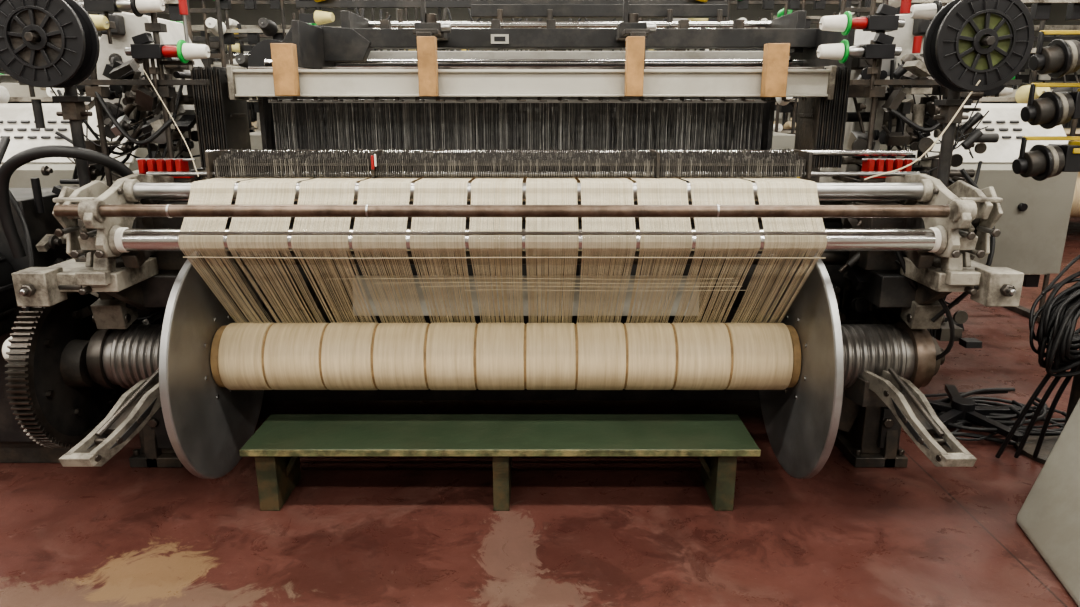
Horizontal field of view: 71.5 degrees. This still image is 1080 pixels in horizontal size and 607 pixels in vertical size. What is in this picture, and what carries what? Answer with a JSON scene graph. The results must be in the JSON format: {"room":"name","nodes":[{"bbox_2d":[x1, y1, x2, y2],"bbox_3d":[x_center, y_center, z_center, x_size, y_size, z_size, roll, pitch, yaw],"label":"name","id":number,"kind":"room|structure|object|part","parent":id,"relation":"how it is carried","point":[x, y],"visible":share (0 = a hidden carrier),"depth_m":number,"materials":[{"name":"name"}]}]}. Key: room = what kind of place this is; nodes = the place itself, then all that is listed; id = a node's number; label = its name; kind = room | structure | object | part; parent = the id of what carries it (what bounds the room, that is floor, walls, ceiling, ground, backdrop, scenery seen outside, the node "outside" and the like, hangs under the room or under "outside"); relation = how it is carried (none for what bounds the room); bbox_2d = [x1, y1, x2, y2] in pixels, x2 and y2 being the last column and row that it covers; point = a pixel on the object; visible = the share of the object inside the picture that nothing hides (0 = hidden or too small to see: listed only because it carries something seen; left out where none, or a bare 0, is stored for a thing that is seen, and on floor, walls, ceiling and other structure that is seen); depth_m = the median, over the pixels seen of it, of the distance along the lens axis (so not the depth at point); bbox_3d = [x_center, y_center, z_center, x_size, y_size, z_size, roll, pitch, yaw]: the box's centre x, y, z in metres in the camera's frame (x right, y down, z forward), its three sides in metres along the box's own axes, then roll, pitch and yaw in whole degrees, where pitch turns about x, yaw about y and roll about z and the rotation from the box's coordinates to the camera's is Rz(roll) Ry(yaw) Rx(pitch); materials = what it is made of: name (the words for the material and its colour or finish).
{"room":"textile factory","nodes":[
{"label":"textile factory","id":0,"kind":"room"},
{"bbox_2d":[88,0,947,61],"bbox_3d":[0.000,-5.922,18.161,22.000,5.000,0.150,0,15,0],"label":"wall","id":1,"kind":"structure","parent":0,"point":[238,13],"depth_m":17.83,"materials":[{"name":"paint"}]},
{"bbox_2d":[0,217,1079,606],"bbox_3d":[0.000,-0.334,7.157,22.000,0.100,24.000,0,15,0],"label":"floor","id":2,"kind":"structure","parent":0,"point":[351,531],"depth_m":2.72,"materials":[{"name":"paint"}]},
{"bbox_2d":[0,64,96,102],"bbox_3d":[-4.900,-1.339,5.884,4.200,2.500,1.940,0,15,0],"label":"weaving loom","id":3,"kind":"object","parent":2,"relation":"on","point":[12,85],"visible":0.02,"depth_m":5.63,"materials":[{"name":"grey paint"}]},
{"bbox_2d":[0,103,158,187],"bbox_3d":[-2.560,-0.365,4.230,1.100,1.475,0.960,0,15,0],"label":"cabinet","id":4,"kind":"object","parent":2,"relation":"on","point":[17,122],"visible":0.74,"depth_m":3.76,"materials":[{"name":"white metal"}]},
{"bbox_2d":[0,0,226,102],"bbox_3d":[-2.950,-1.147,5.174,1.460,2.497,0.811,0,15,0],"label":"yarn creel","id":5,"kind":"object","parent":2,"relation":"on","point":[173,10],"visible":0.02,"depth_m":4.91,"materials":[{"name":"metal"}]},
{"bbox_2d":[0,13,295,131],"bbox_3d":[-4.600,-2.063,8.589,4.200,2.500,1.940,0,15,0],"label":"weaving loom","id":6,"kind":"object","parent":2,"relation":"on","point":[239,48],"visible":0.02,"depth_m":8.35,"materials":[{"name":"grey paint"}]},
{"bbox_2d":[170,18,281,132],"bbox_3d":[-4.000,-2.454,10.052,1.460,2.497,0.811,0,15,0],"label":"yarn creel","id":7,"kind":"object","parent":2,"relation":"on","point":[231,21],"visible":0.05,"depth_m":9.69,"materials":[{"name":"metal"}]},
{"bbox_2d":[205,44,256,130],"bbox_3d":[-4.600,-2.814,11.390,4.200,2.500,1.940,0,15,0],"label":"weaving loom","id":8,"kind":"object","parent":2,"relation":"on","point":[253,114],"visible":0.02,"depth_m":11.45,"materials":[{"name":"grey paint"}]},
{"bbox_2d":[201,0,374,112],"bbox_3d":[-2.300,-1.677,7.154,1.460,2.497,0.811,0,15,0],"label":"yarn creel","id":9,"kind":"object","parent":2,"relation":"on","point":[268,27],"visible":0.09,"depth_m":6.73,"materials":[{"name":"metal"}]},
{"bbox_2d":[239,414,760,510],"bbox_3d":[-0.144,0.616,2.896,1.883,0.270,0.324,0,15,0],"label":"wooden bench","id":10,"kind":"object","parent":2,"relation":"on","point":[277,446],"visible":1,"depth_m":2.81,"materials":[{"name":"green paint"}]},
{"bbox_3d":[-0.144,0.500,2.867,1.881,0.030,0.320,0,15,0],"label":"seat","id":11,"kind":"part","parent":10,"relation":"part of","materials":[{"name":"green paint"}]},
{"bbox_2d":[0,0,1023,466],"bbox_3d":[-0.325,-0.369,3.230,4.350,2.000,1.969,0,15,0],"label":"weaving loom","id":12,"kind":"object","parent":2,"relation":"on","point":[892,241],"visible":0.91,"depth_m":2.88,"materials":[{"name":"metal"}]},
{"bbox_2d":[0,0,99,261],"bbox_3d":[-1.625,-0.585,2.566,0.310,0.912,0.220,0,15,0],"label":"spool","id":13,"kind":"object","parent":12,"relation":"on","point":[44,43],"visible":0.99,"depth_m":2.43,"materials":[{"name":"black plastic"}]},
{"bbox_2d":[5,292,122,447],"bbox_3d":[-1.802,0.234,2.931,0.115,0.650,0.650,0,15,0],"label":"gear","id":14,"kind":"object","parent":12,"relation":"attached to","point":[56,401],"visible":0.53,"depth_m":2.81,"materials":[{"name":"metal"}]},
{"bbox_2d":[89,14,108,30],"bbox_3d":[-1.728,-0.988,2.740,0.314,0.203,0.089,0,15,0],"label":"spool","id":15,"kind":"object","parent":12,"relation":"attached to","point":[101,22],"visible":0.12,"depth_m":2.71,"materials":[{"name":"beige fabric"}]},
{"bbox_2d":[78,0,164,43],"bbox_3d":[-1.548,-1.074,2.789,0.314,0.203,0.089,0,15,0],"label":"spool","id":16,"kind":"object","parent":12,"relation":"attached to","point":[139,7],"visible":0.94,"depth_m":2.76,"materials":[{"name":"white fabric"}]},
{"bbox_2d":[102,324,161,388],"bbox_3d":[-1.450,0.205,2.923,0.381,0.252,0.252,0,15,0],"label":"pulley","id":17,"kind":"object","parent":12,"relation":"attached to","point":[130,356],"visible":0.34,"depth_m":2.81,"materials":[{"name":"metal"}]},
{"bbox_3d":[-1.527,-0.180,3.493,0.385,1.500,1.559,0,15,0],"label":"frame","id":18,"kind":"part","parent":12,"relation":"part of","materials":[{"name":"metal"}]},
{"bbox_2d":[125,32,210,88],"bbox_3d":[-1.398,-0.915,2.832,0.314,0.203,0.089,0,15,0],"label":"spool","id":19,"kind":"object","parent":12,"relation":"attached to","point":[142,48],"visible":1,"depth_m":2.80,"materials":[{"name":"white plastic"}]},
{"bbox_2d":[159,251,264,478],"bbox_3d":[-1.257,0.217,2.926,0.056,0.910,0.910,0,15,0],"label":"flange","id":20,"kind":"object","parent":12,"relation":"attached to","point":[207,424],"visible":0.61,"depth_m":2.74,"materials":[{"name":"metal"}]},
{"bbox_2d":[270,43,299,95],"bbox_3d":[-0.994,-0.911,2.928,0.083,0.195,0.059,0,15,0],"label":"wooden block","id":21,"kind":"object","parent":12,"relation":"attached to","point":[284,55],"visible":1,"depth_m":2.90,"materials":[{"name":"brown wood"}]},
{"bbox_2d":[417,36,438,96],"bbox_3d":[-0.437,-0.923,2.925,0.070,0.222,0.059,0,15,0],"label":"wooden block","id":22,"kind":"object","parent":12,"relation":"attached to","point":[426,45],"visible":1,"depth_m":2.90,"materials":[{"name":"brown wood"}]},
{"bbox_3d":[-0.180,-1.185,3.361,0.080,0.040,0.014,0,15,0],"label":"name plate","id":23,"kind":"part","parent":12,"relation":"part of","materials":[{"name":"white paint"}]},
{"bbox_2d":[210,322,800,389],"bbox_3d":[-0.128,0.205,2.923,2.215,0.264,0.264,0,15,0],"label":"beam","id":24,"kind":"structure","parent":12,"relation":"on","point":[336,355],"depth_m":2.81,"materials":[{"name":"beige fabric"}]},
{"bbox_2d":[352,276,698,315],"bbox_3d":[-0.060,-0.062,3.312,1.480,0.165,0.270,0,15,0],"label":"warp threads","id":25,"kind":"object","parent":12,"relation":"on","point":[575,303],"depth_m":3.20,"materials":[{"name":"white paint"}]},
{"bbox_2d":[624,36,644,96],"bbox_3d":[0.368,-0.923,2.925,0.067,0.222,0.059,0,15,0],"label":"wooden block","id":26,"kind":"object","parent":12,"relation":"attached to","point":[635,45],"visible":1,"depth_m":2.90,"materials":[{"name":"brown wood"}]},
{"bbox_2d":[760,43,789,96],"bbox_3d":[0.917,-0.909,2.929,0.085,0.200,0.059,0,15,0],"label":"wooden block","id":27,"kind":"object","parent":12,"relation":"attached to","point":[775,55],"visible":1,"depth_m":2.90,"materials":[{"name":"brown wood"}]},
{"bbox_2d":[758,251,843,478],"bbox_3d":[1.002,0.217,2.926,0.056,0.910,0.910,0,15,0],"label":"flange","id":28,"kind":"object","parent":12,"relation":"attached to","point":[801,421],"visible":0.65,"depth_m":2.72,"materials":[{"name":"metal"}]},
{"bbox_3d":[1.357,-0.180,3.493,0.365,1.500,1.559,0,15,0],"label":"frame","id":29,"kind":"part","parent":12,"relation":"part of","materials":[{"name":"metal"}]},
{"bbox_2d":[816,32,901,88],"bbox_3d":[1.198,-0.915,2.832,0.314,0.203,0.089,0,15,0],"label":"spool","id":30,"kind":"object","parent":12,"relation":"attached to","point":[885,49],"visible":1,"depth_m":2.80,"materials":[{"name":"white plastic"}]},
{"bbox_2d":[819,4,904,60],"bbox_3d":[1.198,-1.011,2.806,0.314,0.203,0.089,0,15,0],"label":"spool","id":31,"kind":"object","parent":12,"relation":"attached to","point":[886,19],"visible":0.95,"depth_m":2.77,"materials":[{"name":"white plastic"}]},
{"bbox_2d":[841,324,914,388],"bbox_3d":[1.204,0.205,2.923,0.401,0.252,0.252,0,15,0],"label":"barrel","id":32,"kind":"object","parent":12,"relation":"attached to","point":[874,348],"visible":0.36,"depth_m":2.81,"materials":[{"name":"metal"}]},
{"bbox_2d":[909,0,943,22],"bbox_3d":[1.588,-1.098,2.917,0.314,0.203,0.089,0,15,0],"label":"spool","id":33,"kind":"object","parent":12,"relation":"attached to","point":[919,11],"visible":0.39,"depth_m":2.88,"materials":[{"name":"white fabric"}]},
{"bbox_2d":[940,347,944,364],"bbox_3d":[-0.245,0.205,2.923,3.610,0.070,0.070,0,15,0],"label":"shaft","id":34,"kind":"object","parent":12,"relation":"attached to","point":[941,349],"visible":0.15,"depth_m":2.90,"materials":[{"name":"metal"}]},
{"bbox_2d":[86,329,121,388],"bbox_3d":[-1.672,0.205,2.923,0.060,0.256,0.256,0,15,0],"label":"coupling","id":35,"kind":"object","parent":34,"relation":"attached to","point":[94,354],"visible":0.44,"depth_m":2.82,"materials":[{"name":"metal"}]},
{"bbox_2d":[894,320,940,388],"bbox_3d":[1.462,0.205,2.923,0.115,0.280,0.280,0,15,0],"label":"coupling","id":36,"kind":"object","parent":34,"relation":"attached to","point":[926,347],"visible":0.49,"depth_m":2.81,"materials":[{"name":"brown metal"}]},
{"bbox_2d":[923,0,1033,186],"bbox_3d":[1.435,-0.579,2.568,0.310,0.900,0.220,0,15,0],"label":"spool","id":37,"kind":"object","parent":12,"relation":"on","point":[967,42],"visible":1,"depth_m":2.43,"materials":[{"name":"black plastic"}]},
{"bbox_2d":[385,13,653,50],"bbox_3d":[-0.100,-2.063,8.589,4.200,2.500,1.940,0,15,0],"label":"weaving loom","id":38,"kind":"object","parent":2,"relation":"on","point":[386,14],"visible":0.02,"depth_m":8.46,"materials":[{"name":"grey paint"}]},
{"bbox_2d":[248,0,796,182],"bbox_3d":[-0.200,-1.287,5.691,4.200,2.500,1.940,0,15,0],"label":"weaving loom","id":39,"kind":"object","parent":2,"relation":"on","point":[261,51],"visible":0.05,"depth_m":5.22,"materials":[{"name":"grey paint"}]},
{"bbox_2d":[687,18,798,133],"bbox_3d":[2.700,-2.454,10.052,1.460,2.497,0.811,0,15,0],"label":"yarn creel","id":40,"kind":"object","parent":2,"relation":"on","point":[787,125],"visible":0.03,"depth_m":9.70,"materials":[{"name":"metal"}]},
{"bbox_2d":[774,111,790,125],"bbox_3d":[5.200,-2.840,11.486,4.200,2.500,1.940,0,15,0],"label":"weaving loom","id":41,"kind":"object","parent":2,"relation":"on","point":[782,116],"visible":0.02,"depth_m":11.28,"materials":[{"name":"grey paint"}]},
{"bbox_2d":[709,0,881,180],"bbox_3d":[2.350,-1.677,7.154,1.460,2.497,0.811,0,15,0],"label":"yarn creel","id":42,"kind":"object","parent":2,"relation":"on","point":[782,107],"visible":0.06,"depth_m":6.79,"materials":[{"name":"metal"}]},
{"bbox_2d":[758,6,865,133],"bbox_3d":[3.300,-2.143,8.893,1.460,2.497,0.811,0,15,0],"label":"yarn creel","id":43,"kind":"object","parent":2,"relation":"on","point":[781,12],"visible":0.09,"depth_m":8.44,"materials":[{"name":"metal"}]},
{"bbox_2d":[840,0,1079,322],"bbox_3d":[2.800,-1.134,5.126,1.460,2.497,0.811,0,15,0],"label":"yarn creel","id":44,"kind":"object","parent":2,"relation":"on","point":[1040,10],"visible":0.08,"depth_m":4.81,"materials":[{"name":"metal"}]},
{"bbox_2d":[879,103,1077,273],"bbox_3d":[2.250,-0.365,4.230,0.800,1.475,0.960,0,15,0],"label":"cabinet","id":45,"kind":"object","parent":2,"relation":"on","point":[1034,221],"visible":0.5,"depth_m":3.75,"materials":[{"name":"white metal"}]},
{"bbox_2d":[924,384,1065,444],"bbox_3d":[2.096,0.515,3.566,0.985,0.120,0.703,0,15,0],"label":"floor cables","id":46,"kind":"object","parent":2,"relation":"on","point":[961,412],"visible":0.62,"depth_m":3.50,"materials":[{"name":"black rubber"}]},
{"bbox_2d":[942,25,1079,216],"bbox_3d":[6.400,-2.063,8.589,4.200,2.500,1.940,0,15,0],"label":"weaving loom","id":47,"kind":"object","parent":2,"relation":"on","point":[1004,90],"visible":0.05,"depth_m":8.34,"materials":[{"name":"grey paint"}]},
{"bbox_2d":[995,30,1079,463],"bbox_3d":[2.189,-0.228,2.995,0.621,1.850,0.495,0,15,0],"label":"rack","id":48,"kind":"object","parent":2,"relation":"on","point":[1060,313],"visible":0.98,"depth_m":2.90,"materials":[{"name":"metal"}]},
{"bbox_2d":[1016,398,1079,606],"bbox_3d":[2.200,0.413,2.051,1.400,1.100,1.549,0,15,0],"label":"pedestal","id":49,"kind":"object","parent":2,"relation":"on","point":[1049,516],"visible":1,"depth_m":2.60,"materials":[{"name":"beige paint"}]},
{"bbox_2d":[1021,3,1079,128],"bbox_3d":[11.075,-2.797,6.497,0.150,5.000,24.000,0,15,0],"label":"wall","id":50,"kind":"structure","parent":0,"point":[1057,16],"depth_m":15.97,"materials":[{"name":"paint"}]}
]}

